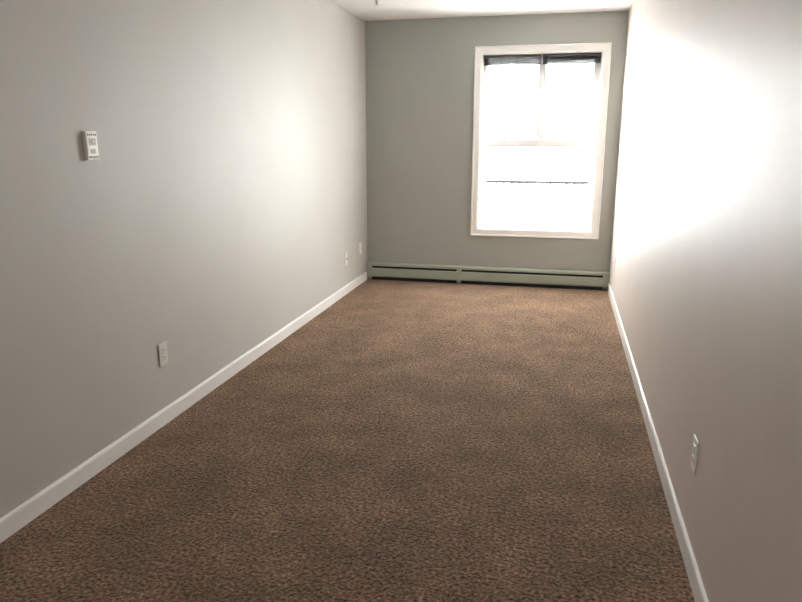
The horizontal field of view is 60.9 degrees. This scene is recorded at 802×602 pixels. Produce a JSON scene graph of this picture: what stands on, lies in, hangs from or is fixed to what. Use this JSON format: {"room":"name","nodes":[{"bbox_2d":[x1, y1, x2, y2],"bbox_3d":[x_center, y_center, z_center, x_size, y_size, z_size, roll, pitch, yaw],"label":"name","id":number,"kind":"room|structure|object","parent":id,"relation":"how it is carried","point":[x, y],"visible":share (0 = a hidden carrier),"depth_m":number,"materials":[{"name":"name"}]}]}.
{"room":"empty bedroom","nodes":[
{"label":"empty bedroom","id":0,"kind":"room"},
{"bbox_2d":[0,0,367,517],"bbox_3d":[-1.478,-0.379,2.286,0.200,2.440,9.610,3,14,13],"label":"wall","id":1,"kind":"structure","parent":0,"point":[204,216],"depth_m":3.22,"materials":[{"name":"grey paint"}]},
{"bbox_2d":[82,131,98,160],"bbox_3d":[-1.246,-0.625,2.748,0.020,0.118,0.076,3,14,13],"label":"thermostat","id":2,"kind":"object","parent":1,"relation":"attached to","point":[90,146],"visible":1,"depth_m":2.74,"materials":[{"name":"white plastic"}]},
{"bbox_2d":[158,341,167,366],"bbox_3d":[-1.165,0.260,3.347,0.008,0.115,0.070,3,14,13],"label":"electrical outlet","id":3,"kind":"object","parent":1,"relation":"attached to","point":[163,354],"visible":1,"depth_m":3.34,"materials":[{"name":"white plastic"}]},
{"bbox_2d":[0,272,366,542],"bbox_3d":[-1.383,0.783,2.502,0.012,0.080,9.135,3,14,13],"label":"baseboard","id":4,"kind":"structure","parent":1,"relation":"attached to","point":[15,520],"depth_m":3.19,"materials":[{"name":"white wood"}]},
{"bbox_2d":[345,253,347,265],"bbox_3d":[-0.489,-0.378,6.154,0.018,0.115,0.070,3,14,13],"label":"outlet","id":5,"kind":"object","parent":1,"relation":"attached to","point":[346,261],"visible":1,"depth_m":6.15,"materials":[{"name":"white plastic"}]},
{"bbox_2d":[359,242,361,254],"bbox_3d":[-0.391,-0.507,6.580,0.007,0.115,0.070,3,14,13],"label":"outlet","id":6,"kind":"object","parent":1,"relation":"attached to","point":[360,247],"visible":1,"depth_m":6.57,"materials":[{"name":"white plastic"}]},
{"bbox_2d":[0,278,694,601],"bbox_3d":[-0.241,0.933,2.304,2.741,0.120,9.610,3,14,13],"label":"floor","id":7,"kind":"structure","parent":0,"point":[370,440],"depth_m":2.84,"materials":[{"name":"carpet"}]},
{"bbox_2d":[330,0,633,20],"bbox_3d":[-0.241,-1.571,1.704,2.741,0.150,9.610,3,14,13],"label":"ceiling","id":8,"kind":"structure","parent":0,"point":[367,10],"depth_m":5.69,"materials":[{"name":"white paint"}]},
{"bbox_2d":[365,11,628,282],"bbox_3d":[0.827,-1.379,6.462,2.341,2.440,0.200,3,14,13],"label":"wall","id":9,"kind":"structure","parent":0,"point":[419,73],"depth_m":6.41,"materials":[{"name":"grey paint"}]},
{"bbox_2d":[366,262,609,289],"bbox_3d":[0.796,-0.245,6.597,2.335,0.170,0.069,3,14,13],"label":"heater","id":10,"kind":"object","parent":9,"relation":"attached to","point":[564,279],"visible":1,"depth_m":6.56,"materials":[{"name":"grey metal"}]},
{"bbox_2d":[470,42,611,238],"bbox_3d":[1.267,-1.455,6.316,1.186,1.715,0.201,3,14,13],"label":"window unit","id":11,"kind":"structure","parent":9,"relation":"in","point":[583,142],"depth_m":6.29,"materials":[{"name":"white plastic"}]},
{"bbox_2d":[484,52,601,75],"bbox_3d":[1.256,-2.117,6.112,1.030,0.180,0.042,3,14,13],"label":"window blinds","id":12,"kind":"object","parent":11,"relation":"attached to","point":[535,59],"visible":0.98,"depth_m":6.09,"materials":[{"name":"black plastic"}]},
{"bbox_2d":[609,0,801,601],"bbox_3d":[0.997,-0.244,1.725,0.200,2.440,9.610,3,14,13],"label":"wall","id":13,"kind":"structure","parent":0,"point":[705,280],"depth_m":2.02,"materials":[{"name":"grey paint"}]},
{"bbox_2d":[608,283,708,601],"bbox_3d":[0.885,0.906,1.988,0.012,0.080,9.135,3,14,13],"label":"baseboard","id":14,"kind":"structure","parent":13,"relation":"attached to","point":[694,577],"depth_m":2.71,"materials":[{"name":"white wood"}]},
{"bbox_2d":[690,434,698,474],"bbox_3d":[0.968,0.506,2.252,0.008,0.115,0.070,3,14,13],"label":"electrical outlet","id":15,"kind":"object","parent":13,"relation":"attached to","point":[694,455],"visible":0.98,"depth_m":2.23,"materials":[{"name":"white plastic"}]},
{"label":"outside","id":16,"kind":"structure","parent":0,"visible":0},
{"bbox_3d":[1.025,-0.265,7.605,3.541,0.140,1.550,3,14,13],"label":"balcony slab","id":17,"kind":"object","parent":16,"visible":0},
{"bbox_2d":[485,180,588,224],"bbox_3d":[1.156,-0.932,8.021,3.485,0.965,0.050,3,14,13],"label":"rail","id":18,"kind":"object","parent":17,"relation":"on","point":[539,182],"depth_m":7.85,"materials":[{"name":"grey metal"}]},
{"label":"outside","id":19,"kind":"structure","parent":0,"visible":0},
{"bbox_2d":[484,62,593,224],"bbox_3d":[3.820,-4.333,19.739,30.000,14.000,0.050,3,14,13],"label":"sky","id":20,"kind":"structure","parent":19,"point":[526,109],"depth_m":19.62,"materials":[{"name":"white"}]}
]}

